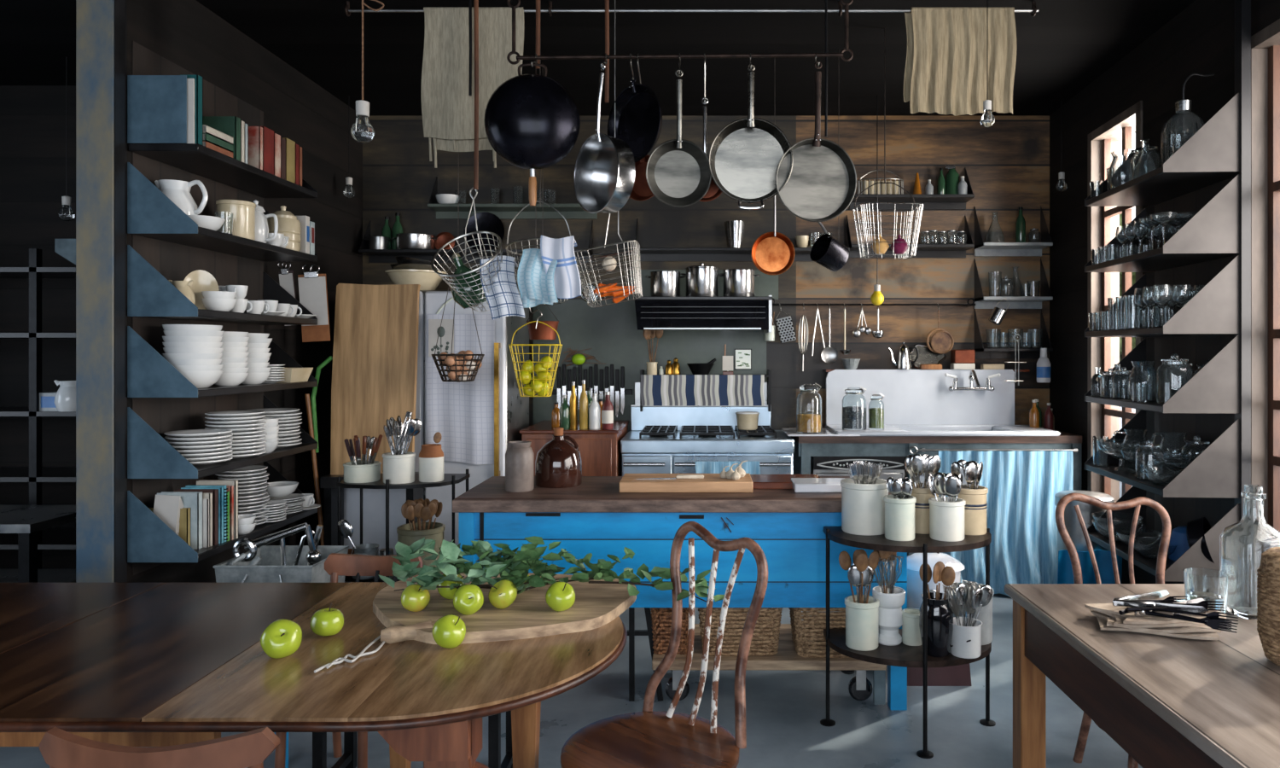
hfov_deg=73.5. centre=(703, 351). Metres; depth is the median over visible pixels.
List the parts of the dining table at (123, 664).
edge moulding, leg, leg, leg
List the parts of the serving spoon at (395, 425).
handle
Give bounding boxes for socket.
[61,195,71,205]
[345,176,352,185]
[355,99,369,117]
[529,168,535,176]
[873,284,880,290]
[983,99,991,110]
[1058,171,1064,179]
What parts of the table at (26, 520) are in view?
leg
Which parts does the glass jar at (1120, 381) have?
lid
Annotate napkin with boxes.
[1084,603,1226,624]
[1090,609,1221,633]
[1091,609,1221,628]
[1095,615,1219,639]
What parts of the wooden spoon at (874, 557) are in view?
handle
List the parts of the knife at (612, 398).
handle, blade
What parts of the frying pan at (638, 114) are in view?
handle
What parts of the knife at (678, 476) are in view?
blade, handle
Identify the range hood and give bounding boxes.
[632,295,772,333]
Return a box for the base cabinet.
[519,420,629,476]
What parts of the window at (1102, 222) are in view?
sash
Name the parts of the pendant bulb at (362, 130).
glass bulb, cord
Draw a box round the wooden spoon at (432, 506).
[427,502,436,529]
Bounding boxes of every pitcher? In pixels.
[919,592,953,657]
[1107,149,1134,189]
[1111,428,1147,469]
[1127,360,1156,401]
[1151,431,1187,467]
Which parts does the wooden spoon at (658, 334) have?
handle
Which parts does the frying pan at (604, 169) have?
handle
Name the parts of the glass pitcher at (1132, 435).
handle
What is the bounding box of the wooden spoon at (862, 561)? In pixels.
[855,552,868,603]
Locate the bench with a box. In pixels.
[320,471,423,545]
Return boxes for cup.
[218,285,226,291]
[225,285,248,298]
[229,298,252,313]
[245,300,269,314]
[261,300,278,311]
[266,232,288,246]
[275,303,294,316]
[279,236,289,248]
[286,304,302,317]
[302,493,314,506]
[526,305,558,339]
[724,220,744,247]
[763,312,775,340]
[795,235,808,247]
[862,180,868,194]
[869,180,873,194]
[874,180,879,194]
[880,180,886,194]
[886,180,892,194]
[892,180,898,194]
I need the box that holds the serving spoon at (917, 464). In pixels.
[909,453,925,488]
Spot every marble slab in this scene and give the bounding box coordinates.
[781,428,860,436]
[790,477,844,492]
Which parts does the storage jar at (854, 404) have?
lid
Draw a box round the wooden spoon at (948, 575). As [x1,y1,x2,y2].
[941,566,955,599]
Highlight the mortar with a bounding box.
[686,358,716,374]
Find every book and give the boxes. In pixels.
[148,507,190,546]
[157,491,202,549]
[174,488,218,545]
[180,74,202,145]
[180,487,223,543]
[186,78,194,143]
[196,480,238,538]
[202,116,240,161]
[202,124,233,144]
[202,133,233,151]
[202,140,233,157]
[202,492,212,546]
[202,498,209,546]
[226,485,233,540]
[226,491,229,541]
[240,120,244,162]
[244,123,248,163]
[248,126,262,169]
[261,126,274,174]
[274,133,280,177]
[280,137,285,179]
[282,137,295,183]
[295,143,299,185]
[299,146,302,186]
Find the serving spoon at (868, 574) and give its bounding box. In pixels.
[862,564,873,603]
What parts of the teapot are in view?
handle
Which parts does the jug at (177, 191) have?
spout, handle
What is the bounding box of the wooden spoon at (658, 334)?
[653,331,663,361]
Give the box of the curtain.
[938,450,1073,595]
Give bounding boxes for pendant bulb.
[58,56,75,221]
[343,176,354,197]
[350,0,384,143]
[870,95,884,305]
[979,0,994,127]
[1056,171,1066,191]
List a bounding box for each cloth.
[421,6,523,168]
[426,314,494,464]
[903,6,1016,116]
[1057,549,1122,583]
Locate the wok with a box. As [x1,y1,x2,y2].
[483,63,580,206]
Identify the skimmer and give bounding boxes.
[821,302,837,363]
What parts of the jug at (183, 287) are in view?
spout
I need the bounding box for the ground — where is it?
[1119,407,1135,497]
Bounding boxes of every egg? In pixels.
[438,352,447,364]
[444,355,454,366]
[448,371,458,379]
[449,363,461,372]
[458,356,466,367]
[458,373,467,382]
[462,349,473,359]
[470,360,476,369]
[474,360,481,369]
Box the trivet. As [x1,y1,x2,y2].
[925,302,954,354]
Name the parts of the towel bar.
rod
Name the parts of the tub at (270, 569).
loop handle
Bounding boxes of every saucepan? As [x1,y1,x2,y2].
[645,270,685,296]
[680,262,723,296]
[718,268,759,296]
[809,221,849,271]
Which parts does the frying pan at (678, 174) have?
handle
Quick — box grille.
[810,456,905,480]
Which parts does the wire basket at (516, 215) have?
bail handle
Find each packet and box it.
[296,215,309,254]
[309,221,314,255]
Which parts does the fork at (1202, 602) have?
handle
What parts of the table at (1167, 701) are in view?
leg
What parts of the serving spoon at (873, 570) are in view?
handle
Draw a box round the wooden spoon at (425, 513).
[419,506,430,529]
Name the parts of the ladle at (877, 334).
handle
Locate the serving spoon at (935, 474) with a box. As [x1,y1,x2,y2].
[931,471,945,501]
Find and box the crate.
[907,663,971,686]
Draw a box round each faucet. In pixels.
[228,522,323,565]
[944,369,1000,391]
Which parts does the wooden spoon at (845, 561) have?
handle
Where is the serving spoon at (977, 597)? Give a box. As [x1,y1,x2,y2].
[970,587,983,626]
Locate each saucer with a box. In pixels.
[261,311,285,315]
[262,378,284,383]
[267,364,285,366]
[267,376,285,379]
[267,493,304,500]
[268,374,284,377]
[269,369,285,372]
[270,366,285,370]
[270,372,285,374]
[285,497,302,504]
[285,498,304,506]
[285,504,302,511]
[285,506,302,512]
[285,507,302,515]
[287,501,303,507]
[294,314,316,318]
[302,503,320,511]
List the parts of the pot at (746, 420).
lid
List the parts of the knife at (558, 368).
handle, blade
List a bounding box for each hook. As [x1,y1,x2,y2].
[529,307,541,328]
[530,53,537,66]
[601,53,607,68]
[629,53,634,79]
[636,53,641,83]
[678,53,680,74]
[704,53,705,102]
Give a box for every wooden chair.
[39,727,279,767]
[274,552,422,767]
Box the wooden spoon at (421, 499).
[418,498,424,529]
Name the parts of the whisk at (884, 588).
handle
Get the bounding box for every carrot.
[593,283,616,294]
[599,293,610,296]
[600,290,612,295]
[606,285,629,293]
[610,285,635,296]
[611,290,634,302]
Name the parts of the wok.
wooden handle, loop handle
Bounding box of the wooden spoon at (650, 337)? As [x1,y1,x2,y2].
[648,337,651,358]
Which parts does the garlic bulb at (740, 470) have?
bulb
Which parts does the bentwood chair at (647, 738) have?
seat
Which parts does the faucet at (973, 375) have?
lever, spout, lever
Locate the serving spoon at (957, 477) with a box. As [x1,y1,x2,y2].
[951,473,960,501]
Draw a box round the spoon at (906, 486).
[901,480,911,499]
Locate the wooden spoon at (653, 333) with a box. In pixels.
[650,331,655,361]
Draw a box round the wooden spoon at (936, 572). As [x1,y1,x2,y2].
[932,563,940,599]
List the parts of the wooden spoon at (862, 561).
handle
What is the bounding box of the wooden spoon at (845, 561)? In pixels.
[838,551,855,602]
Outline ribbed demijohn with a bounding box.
[1161,72,1214,166]
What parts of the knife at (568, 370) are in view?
handle, blade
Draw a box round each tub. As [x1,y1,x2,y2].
[213,545,349,582]
[1167,525,1189,561]
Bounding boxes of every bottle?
[381,216,391,249]
[391,212,403,249]
[449,252,486,308]
[551,401,559,427]
[559,395,570,429]
[569,381,577,429]
[579,379,587,429]
[587,387,592,427]
[588,393,600,429]
[599,398,602,427]
[601,391,613,429]
[913,173,921,194]
[925,179,933,194]
[936,168,945,194]
[944,165,959,194]
[957,175,967,194]
[1015,206,1025,242]
[1029,399,1039,427]
[1035,399,1041,427]
[1036,348,1050,382]
[1044,402,1053,430]
[1050,408,1054,430]
[1091,366,1101,396]
[1114,364,1120,371]
[1219,484,1279,619]
[1256,546,1279,666]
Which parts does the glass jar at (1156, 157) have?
lid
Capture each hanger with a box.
[434,265,482,354]
[465,186,482,260]
[540,0,541,207]
[604,0,622,247]
[773,195,775,236]
[854,28,915,207]
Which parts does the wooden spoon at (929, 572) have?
handle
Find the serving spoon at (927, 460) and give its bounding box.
[923,455,932,488]
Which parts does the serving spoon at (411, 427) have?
handle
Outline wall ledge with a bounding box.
[822,368,1029,372]
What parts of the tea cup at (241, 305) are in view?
handle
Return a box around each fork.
[847,464,855,483]
[849,464,857,483]
[849,465,857,482]
[856,464,863,483]
[861,464,866,483]
[861,465,867,482]
[866,465,872,483]
[869,463,876,483]
[870,464,878,483]
[873,463,883,483]
[908,465,915,488]
[913,473,918,488]
[919,472,925,488]
[924,468,928,488]
[1118,598,1175,615]
[1126,603,1205,612]
[1129,595,1187,602]
[1145,610,1237,633]
[1146,605,1238,624]
[1160,600,1224,610]
[1173,613,1231,630]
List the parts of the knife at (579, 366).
handle, blade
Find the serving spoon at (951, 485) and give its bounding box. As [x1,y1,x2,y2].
[943,475,960,501]
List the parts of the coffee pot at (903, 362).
spout, pot, handle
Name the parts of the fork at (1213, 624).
handle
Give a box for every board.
[314,572,636,672]
[330,283,420,475]
[619,473,752,492]
[750,474,820,488]
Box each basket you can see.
[430,231,502,311]
[431,354,484,381]
[505,200,570,305]
[508,320,562,396]
[574,239,642,307]
[650,607,688,654]
[698,607,782,656]
[789,607,850,657]
[852,202,923,259]
[857,169,903,194]
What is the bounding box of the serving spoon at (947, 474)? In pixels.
[945,472,952,501]
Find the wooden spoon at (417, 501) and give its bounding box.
[415,500,422,525]
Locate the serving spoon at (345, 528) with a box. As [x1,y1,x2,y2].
[337,519,356,548]
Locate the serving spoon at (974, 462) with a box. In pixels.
[969,460,978,468]
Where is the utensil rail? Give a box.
[772,297,975,306]
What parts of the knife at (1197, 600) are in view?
handle, blade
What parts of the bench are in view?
leg, leg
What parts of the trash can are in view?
lid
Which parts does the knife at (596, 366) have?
handle, blade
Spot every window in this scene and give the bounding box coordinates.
[1087,100,1142,502]
[1250,18,1279,531]
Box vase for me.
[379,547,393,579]
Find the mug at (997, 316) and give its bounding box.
[988,298,1009,325]
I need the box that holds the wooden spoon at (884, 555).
[878,550,891,593]
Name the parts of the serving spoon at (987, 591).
handle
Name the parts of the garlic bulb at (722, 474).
bulb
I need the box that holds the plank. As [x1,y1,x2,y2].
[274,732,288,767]
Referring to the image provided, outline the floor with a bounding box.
[0,593,1142,767]
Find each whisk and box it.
[797,302,808,371]
[872,557,884,593]
[873,550,885,593]
[881,558,896,593]
[887,554,903,593]
[942,581,959,611]
[942,584,960,625]
[954,582,970,626]
[961,580,976,622]
[964,581,978,626]
[966,581,983,626]
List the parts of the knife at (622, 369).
handle, blade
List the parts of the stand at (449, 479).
leg, leg, leg, leg, leg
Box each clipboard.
[277,261,296,325]
[297,263,330,342]
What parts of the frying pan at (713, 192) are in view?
handle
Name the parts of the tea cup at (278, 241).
handle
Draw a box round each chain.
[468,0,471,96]
[824,0,827,136]
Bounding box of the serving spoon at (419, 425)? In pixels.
[404,418,422,454]
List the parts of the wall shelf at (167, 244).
panel, panel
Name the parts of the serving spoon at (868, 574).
handle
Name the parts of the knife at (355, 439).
handle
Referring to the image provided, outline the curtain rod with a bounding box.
[909,446,1078,453]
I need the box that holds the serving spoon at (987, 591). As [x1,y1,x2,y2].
[972,585,992,626]
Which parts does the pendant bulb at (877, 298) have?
yellow bulb, cord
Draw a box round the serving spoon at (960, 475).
[954,472,962,501]
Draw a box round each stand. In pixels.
[312,710,512,767]
[337,468,470,581]
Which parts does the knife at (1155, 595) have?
handle, blade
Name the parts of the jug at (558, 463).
handle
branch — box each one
[378,537,529,591]
[430,535,579,589]
[494,546,634,594]
[570,558,724,602]
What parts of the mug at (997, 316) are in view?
wire handle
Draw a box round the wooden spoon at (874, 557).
[865,551,878,603]
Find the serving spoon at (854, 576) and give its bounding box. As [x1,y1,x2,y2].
[847,564,863,603]
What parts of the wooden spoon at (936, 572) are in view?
handle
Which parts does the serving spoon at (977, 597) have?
handle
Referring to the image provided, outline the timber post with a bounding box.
[75,0,124,582]
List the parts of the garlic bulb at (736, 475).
bulb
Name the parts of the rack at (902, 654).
leg, leg, leg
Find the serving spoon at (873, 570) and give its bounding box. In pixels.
[865,570,874,602]
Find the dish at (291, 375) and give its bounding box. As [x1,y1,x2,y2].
[279,367,313,382]
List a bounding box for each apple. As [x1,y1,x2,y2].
[260,618,302,658]
[309,602,343,636]
[400,584,430,611]
[431,614,465,648]
[436,573,465,599]
[453,583,483,615]
[488,579,517,609]
[545,581,575,611]
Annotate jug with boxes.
[53,379,75,411]
[154,179,208,215]
[168,279,195,303]
[535,427,581,488]
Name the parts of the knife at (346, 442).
handle, blade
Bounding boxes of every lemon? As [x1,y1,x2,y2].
[518,371,531,384]
[521,360,534,373]
[521,384,536,395]
[529,379,543,392]
[534,362,546,374]
[536,371,551,383]
[536,382,549,395]
[540,355,552,369]
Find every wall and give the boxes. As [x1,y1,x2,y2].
[0,85,75,569]
[127,0,362,582]
[362,116,1049,483]
[1049,0,1279,583]
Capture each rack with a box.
[0,238,75,569]
[506,0,853,64]
[552,389,632,394]
[820,526,995,758]
[1004,333,1026,385]
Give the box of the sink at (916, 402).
[825,369,1060,458]
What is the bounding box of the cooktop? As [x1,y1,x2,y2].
[620,430,794,453]
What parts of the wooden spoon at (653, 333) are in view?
handle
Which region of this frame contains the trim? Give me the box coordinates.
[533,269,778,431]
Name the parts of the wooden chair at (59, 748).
post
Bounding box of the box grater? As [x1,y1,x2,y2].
[775,302,796,343]
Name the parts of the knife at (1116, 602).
handle, blade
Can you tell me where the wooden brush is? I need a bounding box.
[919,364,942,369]
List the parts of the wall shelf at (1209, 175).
panel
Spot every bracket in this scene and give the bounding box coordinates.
[640,369,644,411]
[767,369,770,411]
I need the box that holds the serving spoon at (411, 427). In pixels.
[402,418,416,454]
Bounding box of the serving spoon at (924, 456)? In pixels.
[921,453,927,486]
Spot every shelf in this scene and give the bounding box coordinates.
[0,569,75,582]
[124,0,317,582]
[358,220,593,262]
[427,175,597,219]
[634,220,849,261]
[651,623,886,704]
[846,215,974,257]
[849,167,974,209]
[974,205,1053,256]
[974,258,1053,308]
[974,308,1053,358]
[1084,0,1250,581]
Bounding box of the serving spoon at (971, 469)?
[964,462,977,488]
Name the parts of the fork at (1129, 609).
handle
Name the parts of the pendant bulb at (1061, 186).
glass bulb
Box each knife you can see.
[343,438,354,465]
[349,438,356,465]
[353,437,357,465]
[354,440,361,465]
[361,436,366,465]
[368,436,378,464]
[371,434,383,464]
[384,425,395,454]
[557,366,560,408]
[562,364,565,402]
[567,369,570,405]
[572,366,576,395]
[578,364,581,410]
[583,369,587,394]
[588,366,593,399]
[593,364,598,402]
[599,369,603,403]
[605,366,608,398]
[610,364,614,407]
[615,369,619,417]
[620,366,624,414]
[635,474,703,479]
[960,466,967,488]
[971,477,976,488]
[1112,599,1208,612]
[1114,589,1169,599]
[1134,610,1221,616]
[1140,597,1204,616]
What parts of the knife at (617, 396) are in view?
handle, blade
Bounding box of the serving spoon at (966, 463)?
[962,461,971,488]
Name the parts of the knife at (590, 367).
handle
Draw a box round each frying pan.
[573,62,635,213]
[607,76,662,162]
[629,154,654,200]
[645,69,711,207]
[699,97,721,201]
[708,63,793,209]
[775,61,856,221]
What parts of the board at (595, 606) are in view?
cord, board handle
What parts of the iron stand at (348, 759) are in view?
leg, leg, leg, leg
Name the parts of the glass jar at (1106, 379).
lid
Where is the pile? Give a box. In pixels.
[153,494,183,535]
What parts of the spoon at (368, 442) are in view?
handle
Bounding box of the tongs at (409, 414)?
[394,411,412,454]
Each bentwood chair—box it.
[560,520,767,767]
[1055,492,1171,767]
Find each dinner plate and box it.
[163,428,232,437]
[164,432,232,442]
[166,436,232,446]
[169,441,232,449]
[174,444,232,453]
[180,448,232,458]
[183,269,218,309]
[185,452,232,461]
[189,456,232,465]
[204,410,265,417]
[204,413,266,421]
[204,417,265,424]
[204,421,266,428]
[204,424,266,432]
[215,470,267,477]
[217,472,269,481]
[217,476,268,484]
[222,465,267,473]
[228,428,265,436]
[229,436,266,443]
[229,442,266,451]
[229,449,266,459]
[230,439,266,447]
[231,432,267,440]
[231,446,266,455]
[238,480,267,488]
[238,482,269,491]
[238,487,267,494]
[238,490,267,499]
[238,493,269,502]
[238,497,269,506]
[238,501,267,510]
[238,504,266,513]
[238,508,269,514]
[246,407,299,414]
[251,503,285,509]
[252,506,287,512]
[254,514,268,521]
[255,512,267,517]
[255,513,286,520]
[256,516,286,523]
[256,519,267,524]
[258,508,286,514]
[260,500,287,506]
[261,511,285,517]
[264,411,302,417]
[276,441,302,448]
[277,430,301,438]
[278,414,301,420]
[278,418,302,424]
[278,421,302,427]
[278,424,300,431]
[278,428,300,434]
[278,434,300,442]
[278,437,301,444]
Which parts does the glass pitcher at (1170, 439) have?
handle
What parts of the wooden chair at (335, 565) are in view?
leg, post, leg, crest rail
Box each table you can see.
[0,505,75,582]
[0,581,627,767]
[1004,583,1279,767]
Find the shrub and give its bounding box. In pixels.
[1119,213,1135,407]
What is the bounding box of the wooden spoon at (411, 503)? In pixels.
[407,500,416,530]
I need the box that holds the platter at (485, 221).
[464,211,504,249]
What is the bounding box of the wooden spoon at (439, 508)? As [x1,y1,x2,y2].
[431,501,442,529]
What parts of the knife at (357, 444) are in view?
handle, blade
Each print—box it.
[430,326,448,354]
[736,352,750,366]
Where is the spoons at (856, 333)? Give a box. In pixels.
[852,302,871,337]
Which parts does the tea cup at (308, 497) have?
handle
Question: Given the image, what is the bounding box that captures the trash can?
[1054,490,1114,566]
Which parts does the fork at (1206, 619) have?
handle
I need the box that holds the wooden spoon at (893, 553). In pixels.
[890,552,896,586]
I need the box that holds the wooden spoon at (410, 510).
[406,505,415,530]
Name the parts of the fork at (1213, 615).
handle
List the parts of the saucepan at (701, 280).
lid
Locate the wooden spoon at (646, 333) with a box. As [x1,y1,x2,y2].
[644,331,651,361]
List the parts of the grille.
door, panel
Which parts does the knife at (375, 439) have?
blade, handle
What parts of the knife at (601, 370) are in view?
handle, blade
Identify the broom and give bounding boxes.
[304,355,332,545]
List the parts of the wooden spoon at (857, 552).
handle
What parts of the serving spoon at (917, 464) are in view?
handle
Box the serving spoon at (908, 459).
[904,454,916,488]
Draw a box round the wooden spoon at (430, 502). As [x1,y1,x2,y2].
[426,500,437,529]
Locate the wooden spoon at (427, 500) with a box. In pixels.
[424,498,430,524]
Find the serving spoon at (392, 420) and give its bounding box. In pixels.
[389,417,395,449]
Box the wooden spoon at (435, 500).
[429,499,439,529]
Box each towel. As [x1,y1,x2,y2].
[479,255,524,319]
[517,248,558,302]
[520,294,552,307]
[540,235,581,298]
[640,374,764,405]
[695,461,760,474]
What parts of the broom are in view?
handle, green cord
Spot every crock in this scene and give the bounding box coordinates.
[215,199,255,240]
[343,460,381,482]
[382,451,416,483]
[396,521,445,577]
[645,361,657,374]
[840,477,888,535]
[844,594,879,651]
[872,585,905,645]
[883,494,916,541]
[901,608,921,645]
[910,482,939,534]
[928,496,965,541]
[950,581,993,645]
[950,616,982,658]
[953,485,988,535]
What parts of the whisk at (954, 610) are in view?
handle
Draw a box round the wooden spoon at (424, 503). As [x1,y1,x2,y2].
[422,500,427,529]
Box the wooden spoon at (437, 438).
[433,431,442,445]
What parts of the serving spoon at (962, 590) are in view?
handle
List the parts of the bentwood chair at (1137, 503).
leg, leg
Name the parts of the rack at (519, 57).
rod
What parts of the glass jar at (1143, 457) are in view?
lid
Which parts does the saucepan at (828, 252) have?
handle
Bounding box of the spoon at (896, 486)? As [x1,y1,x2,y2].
[890,479,901,499]
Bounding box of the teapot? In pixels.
[253,199,278,243]
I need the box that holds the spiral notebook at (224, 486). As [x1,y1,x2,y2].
[185,485,228,542]
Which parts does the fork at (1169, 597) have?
handle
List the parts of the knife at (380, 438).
blade, handle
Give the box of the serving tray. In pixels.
[909,343,946,368]
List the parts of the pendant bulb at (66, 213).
glass bulb, cord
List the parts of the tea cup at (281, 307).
handle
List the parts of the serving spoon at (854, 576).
handle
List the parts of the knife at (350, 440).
handle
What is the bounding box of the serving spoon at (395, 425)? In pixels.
[393,419,399,454]
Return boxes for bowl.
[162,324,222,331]
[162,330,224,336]
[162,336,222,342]
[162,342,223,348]
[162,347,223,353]
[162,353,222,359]
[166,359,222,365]
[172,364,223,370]
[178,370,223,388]
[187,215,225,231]
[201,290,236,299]
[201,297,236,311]
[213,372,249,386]
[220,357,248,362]
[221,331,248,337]
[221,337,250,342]
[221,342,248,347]
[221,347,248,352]
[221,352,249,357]
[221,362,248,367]
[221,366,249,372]
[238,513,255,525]
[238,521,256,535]
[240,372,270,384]
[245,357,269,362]
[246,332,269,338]
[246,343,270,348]
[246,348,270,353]
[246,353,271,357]
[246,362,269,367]
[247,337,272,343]
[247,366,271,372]
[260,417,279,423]
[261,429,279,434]
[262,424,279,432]
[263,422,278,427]
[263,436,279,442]
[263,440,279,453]
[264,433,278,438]
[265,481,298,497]
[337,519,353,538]
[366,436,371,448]
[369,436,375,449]
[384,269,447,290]
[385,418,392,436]
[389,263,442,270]
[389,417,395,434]
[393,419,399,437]
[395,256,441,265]
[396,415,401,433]
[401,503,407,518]
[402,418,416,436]
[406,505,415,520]
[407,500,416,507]
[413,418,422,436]
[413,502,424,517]
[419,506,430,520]
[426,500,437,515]
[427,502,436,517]
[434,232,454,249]
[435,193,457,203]
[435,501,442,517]
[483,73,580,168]
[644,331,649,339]
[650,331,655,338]
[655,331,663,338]
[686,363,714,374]
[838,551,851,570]
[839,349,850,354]
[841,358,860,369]
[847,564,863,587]
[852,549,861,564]
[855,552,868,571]
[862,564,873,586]
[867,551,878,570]
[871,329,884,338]
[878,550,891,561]
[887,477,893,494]
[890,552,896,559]
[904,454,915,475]
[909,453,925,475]
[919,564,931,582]
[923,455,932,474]
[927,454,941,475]
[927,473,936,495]
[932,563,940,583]
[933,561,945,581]
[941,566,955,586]
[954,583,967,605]
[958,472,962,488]
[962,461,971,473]
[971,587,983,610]
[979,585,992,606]
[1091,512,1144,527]
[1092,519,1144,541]
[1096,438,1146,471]
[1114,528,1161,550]
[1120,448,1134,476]
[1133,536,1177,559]
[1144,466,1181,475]
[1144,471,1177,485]
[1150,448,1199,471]
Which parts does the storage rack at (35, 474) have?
panel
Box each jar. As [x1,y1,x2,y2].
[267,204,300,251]
[418,443,443,482]
[505,441,533,492]
[580,284,599,302]
[796,383,821,433]
[842,386,866,430]
[868,393,884,430]
[919,231,930,244]
[927,230,938,244]
[937,231,947,244]
[946,230,957,244]
[956,231,966,244]
[1000,275,1012,296]
[1028,227,1040,242]
[1099,367,1115,398]
[1111,366,1131,399]
[1131,145,1161,177]
[1134,439,1163,480]
[1156,353,1193,403]
[1180,435,1210,471]
[1193,359,1210,375]
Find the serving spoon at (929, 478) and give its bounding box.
[927,473,937,500]
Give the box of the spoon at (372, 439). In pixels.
[367,436,375,464]
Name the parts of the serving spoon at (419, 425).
handle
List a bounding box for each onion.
[870,234,889,254]
[890,234,908,254]
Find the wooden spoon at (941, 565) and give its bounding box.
[933,561,945,599]
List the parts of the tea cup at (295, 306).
handle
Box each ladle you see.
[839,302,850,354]
[871,305,884,338]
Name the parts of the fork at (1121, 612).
handle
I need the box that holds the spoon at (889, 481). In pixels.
[887,477,895,498]
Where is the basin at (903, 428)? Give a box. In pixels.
[896,426,1007,458]
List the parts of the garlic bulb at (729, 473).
bulb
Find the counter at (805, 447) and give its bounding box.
[789,426,1082,556]
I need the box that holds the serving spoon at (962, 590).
[954,583,967,626]
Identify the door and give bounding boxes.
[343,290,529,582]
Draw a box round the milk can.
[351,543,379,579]
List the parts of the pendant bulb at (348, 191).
glass bulb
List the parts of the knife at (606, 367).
handle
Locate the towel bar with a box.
[344,0,1038,16]
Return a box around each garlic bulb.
[601,256,616,271]
[719,465,728,477]
[725,463,738,478]
[730,465,742,479]
[737,460,747,477]
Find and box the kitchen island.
[452,476,907,709]
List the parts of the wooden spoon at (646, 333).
handle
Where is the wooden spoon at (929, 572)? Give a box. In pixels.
[919,564,931,599]
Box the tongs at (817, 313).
[811,302,825,355]
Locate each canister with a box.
[658,366,663,374]
[664,360,672,374]
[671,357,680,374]
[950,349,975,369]
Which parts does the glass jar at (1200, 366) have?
lid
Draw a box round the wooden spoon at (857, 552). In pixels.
[852,549,861,603]
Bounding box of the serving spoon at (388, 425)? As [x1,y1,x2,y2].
[385,418,395,449]
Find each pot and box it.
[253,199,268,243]
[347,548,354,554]
[364,235,393,249]
[391,232,439,249]
[685,267,719,296]
[735,411,759,430]
[887,341,919,369]
[907,552,964,609]
[1186,517,1214,563]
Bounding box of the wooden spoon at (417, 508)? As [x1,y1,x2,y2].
[413,502,424,529]
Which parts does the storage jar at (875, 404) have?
lid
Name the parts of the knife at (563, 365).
handle, blade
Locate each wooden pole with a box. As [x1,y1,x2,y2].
[473,0,478,189]
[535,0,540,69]
[605,0,609,103]
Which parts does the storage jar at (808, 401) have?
lid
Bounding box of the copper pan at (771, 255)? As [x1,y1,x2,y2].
[750,231,795,275]
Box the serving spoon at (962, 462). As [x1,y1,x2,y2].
[957,459,965,466]
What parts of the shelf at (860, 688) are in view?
post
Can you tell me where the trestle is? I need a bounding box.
[627,607,663,701]
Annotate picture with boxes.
[428,319,453,356]
[734,349,751,369]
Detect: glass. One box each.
[490,187,499,203]
[512,185,523,203]
[988,271,1001,296]
[1092,436,1108,466]
[1106,167,1110,190]
[1107,297,1117,330]
[1115,226,1128,256]
[1115,296,1124,329]
[1122,295,1141,329]
[1123,222,1136,255]
[1132,220,1148,252]
[1134,237,1145,251]
[1134,287,1147,328]
[1138,215,1159,250]
[1141,285,1157,328]
[1143,227,1154,250]
[1144,305,1160,327]
[1149,224,1165,248]
[1150,211,1177,245]
[1152,235,1162,248]
[1152,284,1172,327]
[1156,304,1166,323]
[1163,305,1178,325]
[1164,223,1173,240]
[1166,285,1176,317]
[1168,219,1185,231]
[1169,225,1177,234]
[1171,284,1192,308]
[1175,211,1198,223]
[1183,567,1228,612]
[1192,284,1206,296]
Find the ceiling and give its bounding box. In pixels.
[0,0,1195,133]
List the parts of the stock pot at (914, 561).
pot, lid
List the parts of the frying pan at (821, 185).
handle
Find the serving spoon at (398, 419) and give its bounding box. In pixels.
[396,415,401,450]
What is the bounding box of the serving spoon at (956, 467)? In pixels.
[950,461,964,475]
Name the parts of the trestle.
leg, leg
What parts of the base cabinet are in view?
door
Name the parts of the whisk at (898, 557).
handle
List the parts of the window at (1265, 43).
sash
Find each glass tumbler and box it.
[214,211,233,234]
[454,190,466,203]
[535,188,546,203]
[545,190,556,203]
[808,232,820,247]
[820,232,831,236]
[985,328,1000,348]
[1000,332,1009,348]
[1007,328,1023,348]
[1020,283,1030,296]
[1022,332,1031,348]
[1026,280,1040,296]
[1027,328,1042,348]
[1088,312,1094,331]
[1089,180,1103,197]
[1090,248,1099,265]
[1093,312,1100,331]
[1098,246,1105,262]
[1099,311,1109,330]
[1105,244,1118,261]
[1117,246,1122,258]
[1123,244,1136,256]
[1132,383,1147,401]
[1140,244,1153,252]
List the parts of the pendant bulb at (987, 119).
glass bulb, cord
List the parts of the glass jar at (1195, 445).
lid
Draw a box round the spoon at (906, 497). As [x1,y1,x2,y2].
[905,483,912,499]
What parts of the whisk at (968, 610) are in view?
handle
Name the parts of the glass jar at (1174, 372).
lid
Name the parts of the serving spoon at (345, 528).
handle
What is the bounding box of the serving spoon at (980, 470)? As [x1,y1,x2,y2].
[976,461,983,488]
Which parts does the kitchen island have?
leg, leg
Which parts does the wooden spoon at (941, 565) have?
handle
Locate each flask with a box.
[985,211,1005,242]
[1011,266,1022,296]
[1131,139,1156,180]
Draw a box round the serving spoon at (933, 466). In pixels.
[927,454,941,488]
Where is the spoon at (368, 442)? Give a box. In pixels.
[365,436,371,464]
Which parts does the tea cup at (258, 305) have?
handle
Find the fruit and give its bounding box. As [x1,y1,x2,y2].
[561,347,605,366]
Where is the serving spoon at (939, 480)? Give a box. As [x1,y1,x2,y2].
[934,473,946,501]
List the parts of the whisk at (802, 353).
handle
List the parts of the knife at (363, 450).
blade, handle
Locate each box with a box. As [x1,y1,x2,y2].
[39,391,57,411]
[722,344,733,374]
[980,364,1004,369]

